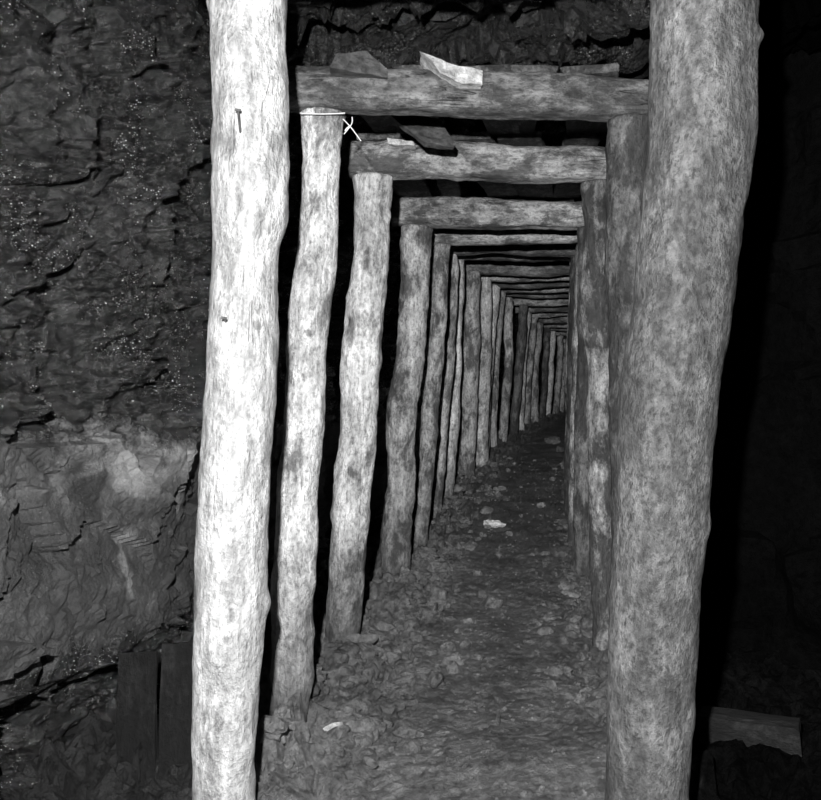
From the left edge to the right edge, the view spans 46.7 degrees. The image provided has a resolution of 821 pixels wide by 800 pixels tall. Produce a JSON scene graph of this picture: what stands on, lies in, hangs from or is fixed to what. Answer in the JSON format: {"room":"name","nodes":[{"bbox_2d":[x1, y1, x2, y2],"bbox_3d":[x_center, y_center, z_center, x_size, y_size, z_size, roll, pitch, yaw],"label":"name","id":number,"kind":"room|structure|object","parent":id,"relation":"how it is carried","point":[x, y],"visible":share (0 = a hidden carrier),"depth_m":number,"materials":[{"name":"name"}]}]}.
{"room":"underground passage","nodes":[
{"label":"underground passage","id":0,"kind":"room"},
{"bbox_2d":[0,0,556,799],"bbox_3d":[1.635,-0.457,14.963,0.532,3.089,28.751,0,0,12],"label":"wall","id":1,"kind":"structure","parent":0,"point":[106,113],"depth_m":2.61,"materials":[{"name":"grey stone"}]},
{"bbox_2d":[0,410,820,799],"bbox_3d":[2.533,0.666,15.146,3.582,0.911,29.415,0,0,9],"label":"floor","id":2,"kind":"structure","parent":0,"point":[88,768],"depth_m":2.92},
{"bbox_2d":[116,650,157,783],"bbox_3d":[-0.705,0.830,2.460,0.118,0.352,0.112,0,0,0],"label":"board","id":3,"kind":"object","parent":2,"relation":"on","point":[136,711],"visible":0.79,"depth_m":2.45,"materials":[{"name":"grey wood"}]},
{"bbox_2d":[158,641,192,786],"bbox_3d":[-0.602,0.813,2.462,0.097,0.368,0.119,0,0,-5],"label":"board","id":4,"kind":"object","parent":2,"relation":"on","point":[175,701],"visible":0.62,"depth_m":2.45,"materials":[{"name":"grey wood"}]},
{"bbox_2d":[191,0,289,799],"bbox_3d":[-0.383,0.026,2.151,0.223,1.967,0.189,0,0,0],"label":"prop","id":5,"kind":"object","parent":2,"relation":"on","point":[251,167],"visible":1,"depth_m":2.08,"materials":[{"name":"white wood"}]},
{"bbox_2d":[235,108,241,132],"bbox_3d":[-0.369,-0.597,2.050,0.013,0.052,0.045,0,0,0],"label":"nail","id":6,"kind":"object","parent":5,"relation":"attached to","point":[236,109],"visible":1,"depth_m":2.04,"materials":[{"name":"grey metal"}]},
{"bbox_2d":[266,107,345,723],"bbox_3d":[-0.307,0.066,2.803,0.236,1.830,0.139,0,0,-6],"label":"prop","id":7,"kind":"object","parent":2,"relation":"on","point":[293,575],"visible":0.98,"depth_m":2.75,"materials":[{"name":"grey wood"}]},
{"bbox_2d":[300,112,360,140],"bbox_3d":[-0.229,-0.782,2.717,0.176,0.083,0.008,0,0,0],"label":"wire","id":8,"kind":"object","parent":7,"relation":"attached to","point":[349,126],"visible":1,"depth_m":2.72,"materials":[{"name":"grey metal"}]},
{"bbox_2d":[325,717,343,730],"bbox_3d":[-0.220,0.911,2.642,0.102,0.048,0.018,0,0,-45],"label":"stone","id":9,"kind":"object","parent":2,"relation":"on","point":[334,724],"visible":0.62,"depth_m":2.64,"materials":[{"name":"white stone"}]},
{"bbox_2d":[325,172,392,641],"bbox_3d":[-0.196,0.051,3.598,0.262,1.801,0.167,0,0,-2],"label":"prop","id":10,"kind":"object","parent":2,"relation":"on","point":[361,352],"visible":0.95,"depth_m":3.54,"materials":[{"name":"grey wood"}]},
{"bbox_2d":[348,140,605,183],"bbox_3d":[0.328,-0.900,3.599,1.124,0.159,0.142,0,0,0],"label":"roof beam","id":11,"kind":"structure","parent":10,"relation":"on","point":[466,161],"depth_m":3.54,"materials":[{"name":"grey wood"}]},
{"bbox_2d":[357,132,431,196],"bbox_3d":[-0.043,-1.019,4.207,0.180,0.074,1.275,0,0,7],"label":"board","id":12,"kind":"object","parent":11,"relation":"on","point":[404,188],"visible":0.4,"depth_m":4.46,"materials":[{"name":"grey wood"}]},
{"bbox_2d":[388,137,414,147],"bbox_3d":[-0.034,-0.951,3.525,0.099,0.029,0.077,0,0,0],"label":"roof slab","id":13,"kind":"structure","parent":11,"relation":"on","point":[392,142],"depth_m":3.50,"materials":[{"name":"grey stone"}]},
{"bbox_2d":[386,115,452,150],"bbox_3d":[0.034,-0.912,3.223,0.223,0.135,0.157,0,0,-14],"label":"board","id":14,"kind":"object","parent":11,"relation":"on","point":[428,132],"depth_m":3.20,"materials":[{"name":"wood"}]},
{"bbox_2d":[436,132,460,195],"bbox_3d":[0.154,-1.019,4.208,0.104,0.074,1.276,0,0,5],"label":"board","id":15,"kind":"object","parent":11,"relation":"on","point":[447,187],"visible":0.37,"depth_m":4.54,"materials":[{"name":"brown wood"}]},
{"bbox_2d":[451,131,518,197],"bbox_3d":[0.353,-1.019,4.208,0.166,0.074,1.297,0,0,11],"label":"board","id":16,"kind":"object","parent":11,"relation":"on","point":[492,189],"visible":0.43,"depth_m":4.46,"materials":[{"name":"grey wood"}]},
{"bbox_2d":[497,131,552,197],"bbox_3d":[0.527,-1.018,4.210,0.182,0.071,1.300,0,0,11],"label":"board","id":17,"kind":"object","parent":11,"relation":"on","point":[535,138],"visible":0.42,"depth_m":3.68,"materials":[{"name":"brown wood"}]},
{"bbox_2d":[553,133,601,198],"bbox_3d":[0.722,-1.018,4.210,0.148,0.072,1.284,0,0,6],"label":"board","id":18,"kind":"object","parent":11,"relation":"on","point":[561,190],"visible":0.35,"depth_m":3.66,"materials":[{"name":"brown wood"}]},
{"bbox_2d":[344,624,377,638],"bbox_3d":[-0.180,0.842,3.462,0.124,0.060,0.033,0,0,-17],"label":"stone","id":19,"kind":"object","parent":2,"relation":"on","point":[357,631],"visible":1,"depth_m":3.45,"materials":[{"name":"grey stone"}]},
{"bbox_2d":[381,224,432,573],"bbox_3d":[-0.020,0.018,4.861,0.270,1.814,0.183,0,0,1],"label":"prop","id":20,"kind":"object","parent":2,"relation":"on","point":[415,242],"visible":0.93,"depth_m":4.80,"materials":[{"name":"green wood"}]},
{"bbox_2d":[254,436,606,799],"bbox_3d":[0.710,0.717,6.688,1.146,0.590,9.380,0,0,8],"label":"rubble","id":21,"kind":"object","parent":2,"relation":"on","point":[318,753],"visible":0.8,"depth_m":3.18,"materials":[{"name":"stone"}]},
{"bbox_2d":[412,243,450,545],"bbox_3d":[0.120,-0.029,5.502,0.223,1.743,0.118,0,0,9],"label":"prop","id":22,"kind":"object","parent":2,"relation":"on","point":[430,400],"visible":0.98,"depth_m":5.46,"materials":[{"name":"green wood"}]},
{"bbox_2d":[431,229,576,246],"bbox_3d":[0.550,-0.945,5.489,1.140,0.108,0.123,-1,0,0],"label":"roof beam","id":23,"kind":"structure","parent":22,"relation":"on","point":[453,237],"depth_m":5.45,"materials":[{"name":"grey wood"}]},
{"bbox_2d":[429,254,458,517],"bbox_3d":[0.223,-0.101,6.400,0.207,1.798,0.106,0,0,-3],"label":"prop","id":24,"kind":"object","parent":2,"relation":"on","point":[453,266],"visible":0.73,"depth_m":6.37,"materials":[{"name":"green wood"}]},
{"bbox_2d":[443,259,464,496],"bbox_3d":[0.314,-0.142,7.100,0.185,1.813,0.114,0,0,-13],"label":"prop","id":25,"kind":"object","parent":2,"relation":"on","point":[454,412],"visible":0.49,"depth_m":7.06,"materials":[{"name":"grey wood"}]},
{"bbox_2d":[457,271,480,478],"bbox_3d":[0.504,-0.190,8.196,0.206,1.833,0.166,0,0,7],"label":"prop","id":26,"kind":"object","parent":2,"relation":"on","point":[470,357],"visible":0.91,"depth_m":8.13,"materials":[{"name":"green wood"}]},
{"bbox_2d":[464,260,569,277],"bbox_3d":[0.985,-1.134,8.207,1.210,0.148,0.143,0,0,0],"label":"roof beam","id":27,"kind":"structure","parent":26,"relation":"on","point":[502,268],"depth_m":8.15,"materials":[{"name":"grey wood"}]},
{"bbox_2d":[475,276,491,466],"bbox_3d":[0.673,-0.253,8.897,0.177,1.821,0.150,0,0,20],"label":"prop","id":28,"kind":"object","parent":2,"relation":"on","point":[484,378],"visible":0.77,"depth_m":8.85,"materials":[{"name":"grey wood"}]},
{"bbox_2d":[488,285,499,451],"bbox_3d":[0.801,-0.270,9.700,0.245,1.808,0.142,0,0,4],"label":"prop","id":29,"kind":"object","parent":2,"relation":"on","point":[495,289],"visible":0.27,"depth_m":9.66,"materials":[{"name":"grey wood"}]},
{"bbox_2d":[483,520,505,527],"bbox_3d":[0.535,0.789,6.027,0.145,0.052,0.071,0,0,0],"label":"stone","id":30,"kind":"object","parent":2,"relation":"on","point":[494,524],"visible":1,"depth_m":6.01,"materials":[{"name":"grey stone"}]},
{"bbox_2d":[490,291,505,447],"bbox_3d":[0.950,-0.310,10.596,0.227,1.797,0.141,0,0,5],"label":"prop","id":31,"kind":"object","parent":2,"relation":"on","point":[495,381],"visible":0.47,"depth_m":10.54,"materials":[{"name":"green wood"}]},
{"bbox_2d":[500,286,568,292],"bbox_3d":[1.482,-1.260,10.584,1.205,0.149,0.163,-1,0,0],"label":"roof beam","id":32,"kind":"structure","parent":31,"relation":"on","point":[564,288],"depth_m":10.53,"materials":[{"name":"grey wood"}]},
{"bbox_2d":[498,297,513,441],"bbox_3d":[1.151,-0.350,11.499,0.193,1.784,0.132,0,0,6],"label":"prop","id":33,"kind":"object","parent":2,"relation":"on","point":[508,307],"visible":0.94,"depth_m":11.46,"materials":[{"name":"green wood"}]},
{"bbox_2d":[509,304,527,434],"bbox_3d":[1.415,-0.371,12.498,0.257,1.771,0.148,0,0,8],"label":"prop","id":34,"kind":"object","parent":2,"relation":"on","point":[522,315],"visible":0.91,"depth_m":12.45,"materials":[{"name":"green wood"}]},
{"bbox_2d":[512,298,568,306],"bbox_3d":[1.875,-1.291,12.494,1.210,0.123,0.121,-2,0,0],"label":"roof beam","id":35,"kind":"structure","parent":34,"relation":"on","point":[548,302],"depth_m":12.45,"materials":[{"name":"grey wood"}]},
{"bbox_2d":[517,311,531,430],"bbox_3d":[1.594,-0.393,13.600,0.276,1.755,0.189,0,0,6],"label":"prop","id":36,"kind":"object","parent":2,"relation":"on","point":[522,407],"visible":0.23,"depth_m":13.54,"materials":[{"name":"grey wood"}]},
{"bbox_2d":[515,305,567,312],"bbox_3d":[2.105,-1.305,13.623,1.210,0.131,0.152,0,0,0],"label":"roof beam","id":37,"kind":"structure","parent":36,"relation":"on","point":[564,308],"depth_m":13.59,"materials":[{"name":"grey wood"}]},
{"bbox_2d":[524,317,537,426],"bbox_3d":[1.863,-0.420,14.804,0.248,1.740,0.137,0,0,-7],"label":"prop","id":38,"kind":"object","parent":2,"relation":"on","point":[533,328],"visible":0.82,"depth_m":14.76,"materials":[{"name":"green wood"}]},
{"bbox_2d":[531,312,567,317],"bbox_3d":[2.367,-1.355,14.802,1.219,0.182,0.133,0,0,0],"label":"roof beam","id":39,"kind":"structure","parent":38,"relation":"on","point":[538,314],"depth_m":14.74,"materials":[{"name":"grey wood"}]},
{"bbox_2d":[530,322,542,421],"bbox_3d":[2.123,-0.443,15.993,0.225,1.739,0.180,0,0,15],"label":"prop","id":40,"kind":"object","parent":2,"relation":"on","point":[534,414],"visible":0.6,"depth_m":15.94,"materials":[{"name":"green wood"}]},
{"bbox_2d":[537,316,566,323],"bbox_3d":[2.625,-1.365,15.988,1.230,0.153,0.157,-1,0,0],"label":"roof beam","id":41,"kind":"structure","parent":40,"relation":"on","point":[560,319],"depth_m":15.93,"materials":[{"name":"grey wood"}]},
{"bbox_2d":[539,327,549,417],"bbox_3d":[2.465,-0.471,17.504,0.222,1.744,0.135,0,0,-5],"label":"prop","id":42,"kind":"object","parent":2,"relation":"on","point":[546,346],"visible":0.93,"depth_m":17.45,"materials":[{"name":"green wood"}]},
{"bbox_2d":[543,323,566,327],"bbox_3d":[2.955,-1.398,17.485,1.230,0.151,0.150,0,0,0],"label":"roof beam","id":43,"kind":"structure","parent":42,"relation":"on","point":[556,325],"depth_m":17.42,"materials":[{"name":"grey wood"}]},
{"bbox_2d":[546,331,555,416],"bbox_3d":[2.785,-0.496,19.000,0.242,1.765,0.154,0,0,-3],"label":"prop","id":44,"kind":"object","parent":2,"relation":"on","point":[552,341],"visible":0.77,"depth_m":18.94,"materials":[{"name":"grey wood"}]},
{"bbox_2d":[550,328,566,330],"bbox_3d":[3.285,-1.457,19.015,1.230,0.173,0.196,0,0,0],"label":"roof beam","id":45,"kind":"structure","parent":44,"relation":"on","point":[551,329],"depth_m":18.94,"materials":[{"name":"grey wood"}]},
{"bbox_2d":[553,335,563,414],"bbox_3d":[3.258,-0.528,21.001,0.256,1.802,0.158,0,0,0],"label":"prop","id":46,"kind":"object","parent":2,"relation":"on","point":[560,345],"visible":0.88,"depth_m":20.94,"materials":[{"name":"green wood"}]},
{"bbox_2d":[559,339,565,411],"bbox_3d":[3.664,-0.555,22.999,0.243,1.833,0.183,0,0,6],"label":"prop","id":47,"kind":"object","parent":2,"relation":"on","point":[562,391],"visible":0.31,"depth_m":22.93,"materials":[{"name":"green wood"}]},
{"bbox_2d":[563,264,569,499],"bbox_3d":[1.227,-0.128,7.100,0.155,1.817,0.151,2,0,0],"label":"prop","id":48,"kind":"object","parent":2,"relation":"on","point":[569,264],"visible":0.09,"depth_m":7.09,"materials":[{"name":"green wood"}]},
{"bbox_2d":[457,253,570,261],"bbox_3d":[0.805,-1.111,7.124,1.162,0.161,0.184,1,0,0],"label":"roof beam","id":49,"kind":"structure","parent":48,"relation":"on","point":[493,257],"depth_m":7.07,"materials":[{"name":"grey wood"}]},
{"bbox_2d":[564,254,575,515],"bbox_3d":[1.130,-0.073,6.402,0.166,1.810,0.164,2,0,0],"label":"prop","id":50,"kind":"object","parent":2,"relation":"on","point":[573,258],"visible":0.3,"depth_m":6.37,"materials":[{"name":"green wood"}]},
{"bbox_2d":[431,243,576,257],"bbox_3d":[0.692,-1.039,6.404,1.148,0.167,0.156,1,0,0],"label":"roof beam","id":51,"kind":"structure","parent":50,"relation":"on","point":[534,250],"depth_m":6.35,"materials":[{"name":"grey wood"}]},
{"bbox_2d":[568,245,577,546],"bbox_3d":[0.994,-0.006,5.498,0.143,1.788,0.150,2,0,0],"label":"prop","id":52,"kind":"object","parent":2,"relation":"on","point":[574,332],"visible":0.3,"depth_m":5.47,"materials":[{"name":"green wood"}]},
{"bbox_2d":[572,226,589,575],"bbox_3d":[0.904,0.020,4.858,0.152,1.803,0.146,0,0,5],"label":"prop","id":53,"kind":"object","parent":2,"relation":"on","point":[581,567],"visible":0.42,"depth_m":4.81,"materials":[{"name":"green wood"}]},
{"bbox_2d":[392,195,584,230],"bbox_3d":[0.501,-0.958,4.856,1.195,0.177,0.167,0,0,0],"label":"roof beam","id":54,"kind":"structure","parent":53,"relation":"on","point":[474,212],"depth_m":4.79,"materials":[{"name":"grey wood"}]},
{"bbox_2d":[552,198,573,201],"bbox_3d":[0.829,-1.043,5.157,0.117,0.080,0.665,0,0,9],"label":"board","id":55,"kind":"object","parent":54,"relation":"on","point":[557,199],"visible":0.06,"depth_m":4.83,"materials":[{"name":"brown wood"}]},
{"label":"board","id":56,"kind":"object","parent":54,"relation":"on","visible":0},
{"bbox_2d":[441,192,581,201],"bbox_3d":[0.642,-1.080,5.152,0.965,0.113,0.105,-2,0,0],"label":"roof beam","id":57,"kind":"structure","parent":56,"relation":"on","point":[484,194],"depth_m":5.11,"materials":[{"name":"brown wood"}]},
{"bbox_2d":[579,179,611,651],"bbox_3d":[0.696,0.092,3.500,0.141,1.792,0.124,0,0,-21],"label":"prop","id":58,"kind":"object","parent":2,"relation":"on","point":[593,304],"visible":0.61,"depth_m":3.46,"materials":[{"name":"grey wood"}]},
{"bbox_2d":[604,113,648,588],"bbox_3d":[0.650,0.065,2.799,0.153,1.781,0.149,0,0,28],"label":"prop","id":59,"kind":"object","parent":2,"relation":"on","point":[627,139],"visible":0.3,"depth_m":2.75,"materials":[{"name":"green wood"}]},
{"bbox_2d":[287,64,648,122],"bbox_3d":[0.202,-0.899,2.799,1.306,0.162,0.134,0,0,0],"label":"roof beam","id":60,"kind":"structure","parent":59,"relation":"on","point":[536,96],"depth_m":2.74,"materials":[{"name":"grey wood"}]},
{"bbox_2d":[329,49,388,78],"bbox_3d":[-0.147,-0.963,2.772,0.169,0.087,0.224,0,0,0],"label":"roof slab","id":61,"kind":"structure","parent":60,"relation":"on","point":[360,63],"depth_m":2.70,"materials":[{"name":"grey stone"}]},
{"bbox_2d":[360,115,396,132],"bbox_3d":[-0.121,-1.003,3.206,0.154,0.062,0.771,0,0,7],"label":"board","id":62,"kind":"object","parent":60,"relation":"on","point":[380,124],"visible":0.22,"depth_m":3.44,"materials":[{"name":"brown wood"}]},
{"bbox_2d":[393,64,437,133],"bbox_3d":[0.023,-1.001,3.204,0.152,0.057,0.768,0,0,0],"label":"board","id":63,"kind":"object","parent":60,"relation":"on","point":[400,130],"visible":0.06,"depth_m":2.83,"materials":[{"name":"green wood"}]},
{"bbox_2d":[419,51,482,88],"bbox_3d":[0.117,-0.943,2.754,0.186,0.096,0.146,0,0,0],"label":"roof slab","id":64,"kind":"structure","parent":60,"relation":"on","point":[461,77],"depth_m":2.70,"materials":[{"name":"grey stone"}]},
{"bbox_2d":[463,64,522,134],"bbox_3d":[0.295,-1.000,3.205,0.160,0.056,0.780,0,0,11],"label":"board","id":65,"kind":"object","parent":60,"relation":"on","point":[494,127],"visible":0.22,"depth_m":3.43,"materials":[{"name":"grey wood"}]},
{"bbox_2d":[497,65,557,133],"bbox_3d":[0.372,-1.000,3.205,0.165,0.056,0.762,0,0,1],"label":"board","id":66,"kind":"object","parent":60,"relation":"on","point":[528,126],"visible":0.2,"depth_m":2.83,"materials":[{"name":"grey wood"}]},
{"bbox_2d":[560,63,618,133],"bbox_3d":[0.601,-1.001,3.203,0.176,0.058,0.775,0,0,10],"label":"board","id":67,"kind":"object","parent":60,"relation":"on","point":[608,70],"visible":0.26,"depth_m":2.85,"materials":[{"name":"grey wood"}]},
{"bbox_2d":[604,0,763,799],"bbox_3d":[0.576,0.010,2.013,0.322,1.904,0.240,0,0,-12],"label":"prop","id":68,"kind":"object","parent":2,"relation":"on","point":[704,77],"visible":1,"depth_m":1.94,"materials":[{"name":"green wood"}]},
{"bbox_2d":[696,706,801,757],"bbox_3d":[0.915,0.894,2.568,0.266,0.083,0.106,-1,-1,23],"label":"board","id":69,"kind":"object","parent":2,"relation":"on","point":[716,725],"visible":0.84,"depth_m":2.54,"materials":[{"name":"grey wood"}]},
{"bbox_3d":[1.611,-0.233,8.897,0.171,1.801,0.170,2,0,0],"label":"prop","id":70,"kind":"object","parent":2,"relation":"on","visible":0},
{"bbox_2d":[480,275,568,282],"bbox_3d":[1.147,-1.163,8.892,1.175,0.128,0.135,0,0,0],"label":"roof beam","id":71,"kind":"structure","parent":70,"relation":"on","point":[493,278],"depth_m":8.84,"materials":[{"name":"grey wood"}]},
{"bbox_3d":[1.755,-0.270,9.697,0.138,1.801,0.138,2,0,0],"label":"prop","id":72,"kind":"object","parent":2,"relation":"on","visible":0},
{"bbox_2d":[491,281,568,288],"bbox_3d":[1.310,-1.206,9.691,1.183,0.149,0.126,0,0,0],"label":"roof beam","id":73,"kind":"structure","parent":72,"relation":"on","point":[536,284],"depth_m":9.64,"materials":[{"name":"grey wood"}]},
{"bbox_3d":[2.119,-0.350,11.496,0.151,1.781,0.146,2,0,0],"label":"prop","id":74,"kind":"object","parent":2,"relation":"on","visible":0},
{"bbox_2d":[506,292,568,298],"bbox_3d":[1.665,-1.291,11.526,1.210,0.124,0.158,1,0,0],"label":"roof beam","id":75,"kind":"structure","parent":74,"relation":"on","point":[562,294],"depth_m":11.49,"materials":[{"name":"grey wood"}]},
{"bbox_3d":[4.205,-0.529,21.001,0.167,1.793,0.160,2,0,0],"label":"prop","id":76,"kind":"object","parent":2,"relation":"on","visible":0},
{"bbox_2d":[556,331,566,336],"bbox_3d":[3.735,-1.459,20.989,1.230,0.127,0.138,1,0,0],"label":"roof beam","id":77,"kind":"structure","parent":76,"relation":"on","point":[563,333],"depth_m":20.94,"materials":[{"name":"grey wood"}]},
{"bbox_2d":[104,0,820,298],"bbox_3d":[2.502,-1.538,14.951,3.680,0.976,29.036,0,0,9],"label":"ceiling","id":78,"kind":"structure","parent":0,"point":[560,33],"depth_m":3.05,"materials":[{"name":"black stone"}]},
{"bbox_2d":[699,49,820,670],"bbox_3d":[3.460,-0.459,15.250,1.467,3.100,28.880,0,0,9],"label":"wall","id":79,"kind":"structure","parent":0,"point":[761,584],"depth_m":3.31,"materials":[{"name":"black stone"}]}
]}

